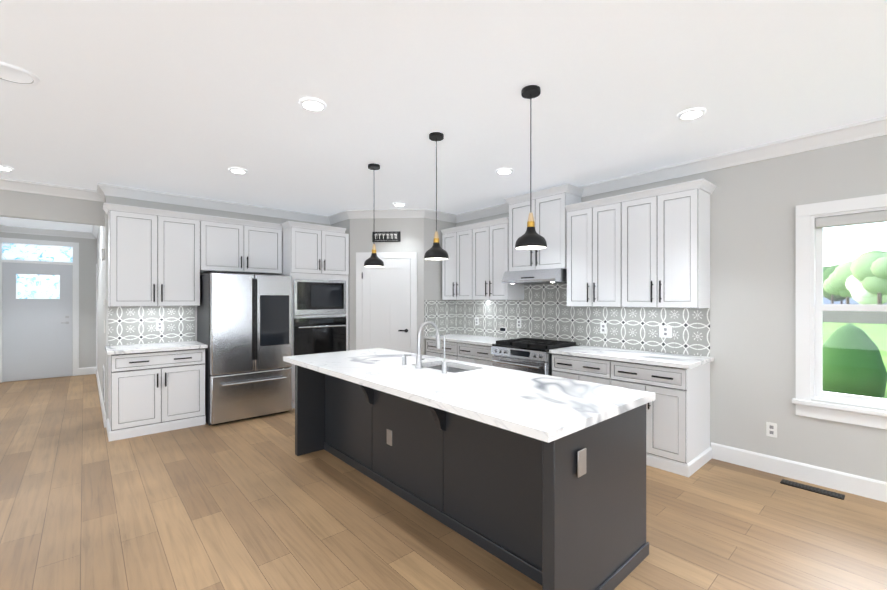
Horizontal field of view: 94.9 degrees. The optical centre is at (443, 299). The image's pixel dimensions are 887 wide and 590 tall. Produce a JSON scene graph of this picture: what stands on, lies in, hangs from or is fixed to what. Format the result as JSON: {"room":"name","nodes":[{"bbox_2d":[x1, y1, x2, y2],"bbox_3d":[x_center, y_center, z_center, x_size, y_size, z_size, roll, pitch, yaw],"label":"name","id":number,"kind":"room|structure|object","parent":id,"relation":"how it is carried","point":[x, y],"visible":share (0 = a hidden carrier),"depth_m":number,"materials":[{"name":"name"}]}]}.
{"room":"kitchen","nodes":[
{"label":"kitchen","id":0,"kind":"room"},
{"bbox_2d":[0,232,96,381],"bbox_3d":[-7.333,0.073,7.547,1.380,2.740,0.140,0,0,-41],"label":"wall","id":1,"kind":"structure","parent":0,"point":[87,296],"depth_m":7.84,"materials":[{"name":"grey paint"}]},
{"bbox_2d":[0,237,78,382],"bbox_3d":[-7.363,0.178,7.406,1.090,2.530,0.029,0,0,-41],"label":"front door","id":2,"kind":"structure","parent":1,"relation":"in","point":[35,309],"depth_m":7.40,"materials":[{"name":"white"}]},
{"bbox_2d":[0,189,104,225],"bbox_3d":[-5.594,0.075,3.687,3.880,2.740,0.130,0,0,-41],"label":"wall","id":3,"kind":"structure","parent":0,"point":[23,205],"depth_m":4.61,"materials":[{"name":"grey paint"}]},
{"bbox_2d":[101,249,104,402],"bbox_3d":[-4.167,0.304,4.979,0.030,1.840,0.480,0,0,-41],"label":"wall","id":4,"kind":"structure","parent":3,"relation":"attached to","point":[102,254],"depth_m":4.89,"materials":[{"name":"white paint"}]},
{"bbox_2d":[97,195,329,419],"bbox_3d":[-3.693,0.073,7.691,4.270,2.740,4.460,0,0,-41],"label":"wall","id":5,"kind":"structure","parent":0,"point":[102,294],"depth_m":5.21,"materials":[{"name":"grey paint"}]},
{"bbox_2d":[95,264,105,427],"bbox_3d":[-5.301,0.383,6.273,0.018,2.120,4.460,0,0,-41],"label":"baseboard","id":6,"kind":"structure","parent":5,"relation":"attached to","point":[96,371],"depth_m":6.59,"materials":[{"name":"white wood"}]},
{"bbox_2d":[108,306,194,345],"bbox_3d":[-3.480,0.296,4.895,0.850,0.448,0.001,0,0,-41],"label":"tile backsplash","id":7,"kind":"structure","parent":5,"relation":"attached to","point":[132,325],"depth_m":4.87,"materials":[{"name":"grey tile"}]},
{"bbox_2d":[156,321,162,330],"bbox_3d":[-3.436,0.314,4.928,0.072,0.118,0.008,0,0,-41],"label":"electrical outlet","id":8,"kind":"object","parent":7,"relation":"attached to","point":[159,325],"visible":1,"depth_m":4.92,"materials":[{"name":"white plastic"}]},
{"bbox_2d":[106,203,201,306],"bbox_3d":[-3.373,-0.478,4.774,0.850,1.104,0.333,0,0,-41],"label":"upper cabinet","id":9,"kind":"object","parent":5,"relation":"attached to","point":[158,257],"depth_m":4.62,"materials":[{"name":"white wood"}]},
{"bbox_2d":[202,215,281,274],"bbox_3d":[-2.687,-0.693,5.379,0.980,0.675,0.333,0,0,-41],"label":"upper cabinet","id":10,"kind":"object","parent":5,"relation":"attached to","point":[240,246],"depth_m":5.23,"materials":[{"name":"white wood"}]},
{"bbox_2d":[0,116,886,238],"bbox_3d":[-2.061,-1.237,2.796,8.000,0.114,13.960,0,0,-41],"label":"crown molding","id":11,"kind":"structure","parent":5,"relation":"attached to","point":[866,129],"depth_m":4.57,"materials":[{"name":"white"}]},
{"bbox_2d":[330,218,455,354],"bbox_3d":[-0.735,0.073,6.394,1.550,2.740,1.400,0,0,-41],"label":"wall","id":12,"kind":"structure","parent":0,"point":[417,235],"depth_m":5.92,"materials":[{"name":"grey paint"}]},
{"bbox_2d":[356,252,416,353],"bbox_3d":[-0.826,0.379,5.888,0.638,2.130,0.654,0,0,-41],"label":"pantry door","id":13,"kind":"structure","parent":12,"relation":"in","point":[386,306],"depth_m":5.88,"materials":[{"name":"white wood"}]},
{"bbox_2d":[372,231,400,241],"bbox_3d":[-0.826,-0.911,5.893,0.410,0.150,0.012,0,0,4],"label":"sign","id":14,"kind":"object","parent":12,"relation":"attached to","point":[393,236],"visible":1,"depth_m":5.89,"materials":[{"name":"black"}]},
{"bbox_2d":[0,374,886,589],"bbox_3d":[-2.051,1.495,2.899,8.150,0.100,14.100,0,0,-41],"label":"floor","id":15,"kind":"structure","parent":0,"point":[257,503],"depth_m":2.64,"materials":[{"name":"brown wood"}]},
{"bbox_2d":[105,341,207,441],"bbox_3d":[-3.272,0.983,4.648,0.895,0.922,0.658,0,0,-41],"label":"base cabinet","id":16,"kind":"object","parent":15,"relation":"on","point":[153,388],"visible":1,"depth_m":4.41,"materials":[{"name":"white wood"}]},
{"bbox_2d":[197,273,291,425],"bbox_3d":[-2.505,0.569,5.158,0.920,1.750,0.832,0,0,-41],"label":"fridge","id":17,"kind":"object","parent":15,"relation":"on","point":[244,327],"visible":1,"depth_m":4.86,"materials":[{"name":"grey metal"}]},
{"bbox_2d":[277,221,348,407],"bbox_3d":[-1.896,0.206,5.844,0.900,2.475,0.684,0,0,-41],"label":"tall cabinet","id":18,"kind":"object","parent":15,"relation":"on","point":[315,261],"visible":0.67,"depth_m":5.61,"materials":[{"name":"white wood"}]},
{"bbox_2d":[423,338,458,360],"bbox_3d":[0.195,1.001,5.815,0.618,0.885,0.660,0,0,-41],"label":"base cabinet","id":19,"kind":"object","parent":15,"relation":"on","point":[451,348],"depth_m":5.57,"materials":[{"name":"white wood"}]},
{"bbox_2d":[295,364,653,589],"bbox_3d":[-0.112,1.002,3.051,0.940,0.884,2.818,0,0,-41],"label":"kitchen island","id":20,"kind":"object","parent":15,"relation":"on","point":[540,479],"depth_m":2.27,"materials":[{"name":"grey wood"}]},
{"bbox_2d":[283,348,654,443],"bbox_3d":[-0.141,0.544,3.024,1.040,0.040,2.860,0,0,-41],"label":"island countertop","id":21,"kind":"structure","parent":20,"relation":"on","point":[548,409],"depth_m":2.35,"materials":[{"name":"white stone"}]},
{"bbox_2d":[402,354,410,364],"bbox_3d":[-0.296,0.479,3.287,0.090,0.089,0.038,0,0,-41],"label":"soap dispenser","id":22,"kind":"object","parent":21,"relation":"on","point":[404,359],"visible":1,"depth_m":3.26,"materials":[{"name":"silver metal"}]},
{"bbox_2d":[415,321,440,368],"bbox_3d":[-0.102,0.345,3.174,0.248,0.357,0.108,0,0,-41],"label":"faucet","id":23,"kind":"object","parent":21,"relation":"on","point":[419,358],"visible":1,"depth_m":3.12,"materials":[{"name":"silver metal"}]},
{"bbox_2d":[442,332,449,372],"bbox_3d":[0.016,0.377,2.922,0.066,0.294,0.040,0,0,-41],"label":"tap","id":24,"kind":"object","parent":21,"relation":"on","point":[444,366],"visible":1,"depth_m":2.90,"materials":[{"name":"silver metal"}]},
{"bbox_2d":[459,342,493,365],"bbox_3d":[0.632,1.001,5.320,0.618,0.885,0.661,0,0,-41],"label":"base cabinet","id":25,"kind":"object","parent":15,"relation":"on","point":[476,349],"depth_m":5.11,"materials":[{"name":"white wood"}]},
{"bbox_2d":[423,334,509,345],"bbox_3d":[0.396,0.540,5.561,0.653,0.036,1.344,0,0,-41],"label":"countertop","id":26,"kind":"structure","parent":25,"relation":"on","point":[472,340],"depth_m":5.49,"materials":[{"name":"white stone"}]},
{"bbox_2d":[491,338,578,375],"bbox_3d":[1.046,0.964,4.725,0.747,0.960,0.750,0,0,-41],"label":"range","id":27,"kind":"object","parent":15,"relation":"on","point":[532,355],"visible":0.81,"depth_m":4.51,"materials":[{"name":"silver metal"}]},
{"bbox_2d":[552,353,612,385],"bbox_3d":[1.578,1.002,4.248,0.618,0.885,0.640,0,0,-41],"label":"base cabinet","id":28,"kind":"object","parent":15,"relation":"on","point":[588,369],"depth_m":4.01,"materials":[{"name":"white wood"}]},
{"bbox_2d":[613,361,711,476],"bbox_3d":[2.001,1.002,3.768,0.618,0.885,0.640,0,0,-41],"label":"base cabinet","id":29,"kind":"object","parent":15,"relation":"on","point":[678,424],"depth_m":3.47,"materials":[{"name":"white wood"}]},
{"bbox_2d":[549,345,712,368],"bbox_3d":[1.785,0.540,3.987,0.653,0.036,1.315,0,0,-41],"label":"countertop","id":30,"kind":"structure","parent":29,"relation":"on","point":[670,360],"depth_m":3.80,"materials":[{"name":"white stone"}]},
{"bbox_2d":[780,479,844,499],"bbox_3d":[2.804,1.439,3.102,0.100,0.011,0.360,0,0,-41],"label":"floor vent","id":31,"kind":"object","parent":15,"relation":"in","point":[814,489],"visible":1,"depth_m":3.08,"materials":[{"name":"grey metal"}]},
{"bbox_2d":[0,0,886,231],"bbox_3d":[-2.051,-1.345,2.898,8.150,0.100,14.100,0,0,-41],"label":"ceiling","id":32,"kind":"structure","parent":0,"point":[196,98],"depth_m":2.53,"materials":[{"name":"white paint"}]},
{"bbox_2d":[0,165,13,170],"bbox_3d":[-4.318,-1.288,3.978,0.170,0.013,0.170,0,0,-41],"label":"recessed light","id":33,"kind":"object","parent":32,"relation":"in","point":[4,168],"visible":1,"depth_m":4.00,"materials":[{"name":"white plastic"}]},
{"bbox_2d":[0,62,39,85],"bbox_3d":[-2.481,-1.288,2.319,0.260,0.011,0.260,0,0,-41],"label":"recessed light","id":34,"kind":"object","parent":32,"relation":"attached to","point":[10,73],"visible":0.98,"depth_m":2.34,"materials":[{"name":"white plastic"}]},
{"bbox_2d":[229,168,247,173],"bbox_3d":[-2.053,-1.288,4.070,0.170,0.013,0.170,0,0,-41],"label":"recessed light","id":35,"kind":"object","parent":32,"relation":"in","point":[239,170],"visible":0.96,"depth_m":4.06,"materials":[{"name":"white plastic"}]},
{"bbox_2d":[299,98,325,111],"bbox_3d":[-0.863,-1.287,2.692,0.170,0.013,0.170,0,0,-41],"label":"recessed light","id":36,"kind":"object","parent":32,"relation":"in","point":[312,104],"visible":1,"depth_m":2.69,"materials":[{"name":"white plastic"}]},
{"bbox_2d":[364,163,383,266],"bbox_3d":[-0.670,-0.807,3.924,0.194,0.974,0.194,0,0,-41],"label":"pendant light","id":37,"kind":"object","parent":32,"relation":"hanging from","point":[373,260],"visible":1,"depth_m":3.88,"materials":[{"name":"black metal"}]},
{"bbox_2d":[393,203,405,205],"bbox_3d":[-0.595,-1.289,5.516,0.170,0.013,0.170,0,0,-41],"label":"recessed light","id":38,"kind":"object","parent":32,"relation":"in","point":[399,204],"visible":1,"depth_m":5.51,"materials":[{"name":"white plastic"}]},
{"bbox_2d":[424,132,448,259],"bbox_3d":[-0.056,-0.807,3.198,0.194,0.974,0.194,0,0,-41],"label":"pendant light","id":39,"kind":"object","parent":32,"relation":"hanging from","point":[436,251],"visible":1,"depth_m":3.17,"materials":[{"name":"black metal"}]},
{"bbox_2d":[496,168,512,173],"bbox_3d":[0.612,-1.288,4.088,0.170,0.013,0.170,0,0,-41],"label":"recessed light","id":40,"kind":"object","parent":32,"relation":"in","point":[504,171],"visible":0.98,"depth_m":4.07,"materials":[{"name":"white plastic"}]},
{"bbox_2d":[515,85,546,249],"bbox_3d":[0.539,-0.807,2.509,0.194,0.974,0.194,0,0,-41],"label":"pendant light","id":41,"kind":"object","parent":32,"relation":"hanging from","point":[531,238],"visible":1,"depth_m":2.48,"materials":[{"name":"black metal"}]},
{"bbox_2d":[678,108,705,119],"bbox_3d":[1.724,-1.288,2.828,0.170,0.013,0.170,0,0,-41],"label":"recessed light","id":42,"kind":"object","parent":32,"relation":"in","point":[692,113],"visible":0.98,"depth_m":2.82,"materials":[{"name":"white plastic"}]},
{"bbox_2d":[456,135,886,481],"bbox_3d":[2.933,0.075,3.295,0.150,2.740,8.100,0,0,-41],"label":"wall","id":43,"kind":"structure","parent":0,"point":[753,205],"depth_m":3.41,"materials":[{"name":"grey paint"}]},
{"bbox_2d":[441,225,472,299],"bbox_3d":[0.310,-0.514,5.899,0.333,1.036,0.625,0,0,-41],"label":"upper cabinet","id":44,"kind":"object","parent":43,"relation":"attached to","point":[457,271],"depth_m":5.76,"materials":[{"name":"white wood"}]},
{"bbox_2d":[473,217,523,299],"bbox_3d":[0.724,-0.514,5.430,0.333,1.036,0.625,0,0,-41],"label":"upper cabinet","id":45,"kind":"object","parent":43,"relation":"attached to","point":[475,265],"depth_m":5.28,"materials":[{"name":"white wood"}]},
{"bbox_2d":[501,268,566,283],"bbox_3d":[1.141,-0.268,4.835,0.500,0.152,0.760,0,0,-41],"label":"range hood","id":46,"kind":"object","parent":43,"relation":"attached to","point":[550,276],"visible":0.92,"depth_m":4.62,"materials":[{"name":"silver metal"}]},
{"bbox_2d":[503,184,583,270],"bbox_3d":[1.188,-0.803,4.876,0.374,0.915,0.910,0,0,-41],"label":"upper cabinet","id":47,"kind":"object","parent":43,"relation":"attached to","point":[548,210],"visible":0.83,"depth_m":4.69,"materials":[{"name":"white wood"}]},
{"bbox_2d":[424,283,709,356],"bbox_3d":[1.082,0.082,4.796,0.640,0.876,3.400,0,0,-41],"label":"tile backsplash","id":48,"kind":"structure","parent":43,"relation":"attached to","point":[542,311],"depth_m":4.83,"materials":[{"name":"grey tile"}]},
{"bbox_2d":[475,317,478,324],"bbox_3d":[0.485,0.314,5.937,0.008,0.118,0.072,0,0,-41],"label":"electrical outlet","id":49,"kind":"object","parent":48,"relation":"attached to","point":[476,320],"visible":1,"depth_m":5.93,"materials":[{"name":"white plastic"}]},
{"bbox_2d":[500,327,506,331],"bbox_3d":[0.813,0.404,5.553,0.024,0.060,0.110,0,0,-41],"label":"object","id":50,"kind":"object","parent":48,"relation":"attached to","point":[503,329],"visible":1,"depth_m":5.53,"materials":[{"name":"white"}]},
{"bbox_2d":[517,319,520,327],"bbox_3d":[0.995,0.314,5.359,0.008,0.118,0.072,0,0,-41],"label":"electrical outlet","id":51,"kind":"object","parent":48,"relation":"attached to","point":[518,323],"visible":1,"depth_m":5.36,"materials":[{"name":"white plastic"}]},
{"bbox_2d":[600,323,606,333],"bbox_3d":[1.762,0.314,4.490,0.008,0.118,0.072,0,0,-41],"label":"electrical outlet","id":52,"kind":"object","parent":48,"relation":"attached to","point":[603,328],"visible":1,"depth_m":4.49,"materials":[{"name":"white plastic"}]},
{"bbox_2d":[659,325,671,337],"bbox_3d":[2.186,0.314,4.010,0.008,0.118,0.115,0,0,-41],"label":"electrical outlet","id":53,"kind":"object","parent":48,"relation":"attached to","point":[665,331],"visible":1,"depth_m":4.01,"materials":[{"name":"white plastic"}]},
{"bbox_2d":[565,195,620,306],"bbox_3d":[1.675,-0.478,4.352,0.333,1.104,0.610,0,0,-41],"label":"upper cabinet","id":54,"kind":"object","parent":43,"relation":"attached to","point":[593,226],"depth_m":4.22,"materials":[{"name":"white wood"}]},
{"bbox_2d":[621,178,712,307],"bbox_3d":[2.098,-0.478,3.872,0.333,1.104,0.670,0,0,-41],"label":"upper cabinet","id":55,"kind":"object","parent":43,"relation":"attached to","point":[648,248],"depth_m":3.70,"materials":[{"name":"white wood"}]},
{"bbox_2d":[766,422,776,437],"bbox_3d":[2.738,1.085,3.397,0.008,0.118,0.072,0,0,-41],"label":"outlet","id":56,"kind":"object","parent":43,"relation":"attached to","point":[771,429],"visible":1,"depth_m":3.40,"materials":[{"name":"white plastic"}]},
{"bbox_2d":[711,442,886,501],"bbox_3d":[3.999,1.375,1.963,0.016,0.140,4.690,0,0,-41],"label":"baseboard","id":57,"kind":"structure","parent":43,"relation":"attached to","point":[850,483],"depth_m":3.23,"materials":[{"name":"white wood"}]},
{"bbox_2d":[792,194,886,429],"bbox_3d":[3.224,0.085,2.912,0.180,1.680,1.100,0,0,-41],"label":"window unit","id":58,"kind":"structure","parent":43,"relation":"in","point":[813,220],"depth_m":3.20,"materials":[{"name":"white"}]},
{"label":"outside","id":59,"kind":"structure","parent":0,"visible":0},
{"bbox_2d":[823,322,886,398],"bbox_3d":[35.937,2.033,26.349,79.850,0.001,140.000,0,0,-41],"label":"lawn","id":60,"kind":"structure","parent":59,"point":[866,328],"depth_m":25.31,"materials":[{"name":"green plant"}]},
{"bbox_2d":[823,264,839,303],"bbox_3d":[57.427,-1.607,60.250,4.866,7.246,4.790,0,0,-41],"label":"tree","id":61,"kind":"object","parent":60,"relation":"on","point":[827,273],"depth_m":59.58,"materials":[{"name":"green plant"}]},
{"bbox_2d":[823,261,852,303],"bbox_3d":[45.087,-1.151,45.394,3.802,6.348,4.196,0,0,-41],"label":"tree","id":62,"kind":"object","parent":60,"relation":"on","point":[840,282],"depth_m":45.26,"materials":[{"name":"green plant"}]},
{"bbox_2d":[823,311,886,323],"bbox_3d":[34.987,1.440,12.175,32.030,1.200,80.000,0,0,-41],"label":"road","id":63,"kind":"structure","parent":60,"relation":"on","point":[868,317],"depth_m":35.30,"materials":[{"name":"grey asphalt"}]},
{"bbox_2d":[823,323,886,397],"bbox_3d":[8.710,1.267,8.727,1.100,1.550,1.100,0,0,-41],"label":"bush","id":64,"kind":"object","parent":60,"relation":"on","point":[863,377],"depth_m":8.40,"materials":[{"name":"green plant"}]},
{"bbox_2d":[845,275,886,304],"bbox_3d":[44.744,-0.431,42.597,3.338,4.913,3.894,0,0,-41],"label":"tree","id":65,"kind":"object","parent":60,"relation":"on","point":[864,295],"depth_m":42.48,"materials":[{"name":"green plant"}]},
{"bbox_2d":[850,250,886,304],"bbox_3d":[43.430,-1.497,40.797,4.488,7.045,3.874,0,0,-41],"label":"tree","id":66,"kind":"object","parent":60,"relation":"on","point":[862,262],"depth_m":40.45,"materials":[{"name":"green plant"}]},
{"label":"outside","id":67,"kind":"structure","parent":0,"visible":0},
{"bbox_2d":[823,293,840,298],"bbox_3d":[61.762,-0.933,64.140,3.770,5.894,4.232,0,0,-41],"label":"tree","id":68,"kind":"object","parent":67,"point":[829,297],"depth_m":63.77,"materials":[{"name":"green plant"}]},
{"bbox_2d":[829,297,845,303],"bbox_3d":[66.089,-0.684,68.410,3.642,5.391,3.485,0,0,-41],"label":"tree","id":69,"kind":"object","parent":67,"point":[839,299],"depth_m":67.80,"materials":[{"name":"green plant"}]},
{"bbox_2d":[823,296,886,304],"bbox_3d":[117.149,-2.802,96.672,25.000,9.600,38.000,0,0,-41],"label":"mountain","id":70,"kind":"structure","parent":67,"point":[826,301],"depth_m":100.15,"materials":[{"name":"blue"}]}
]}

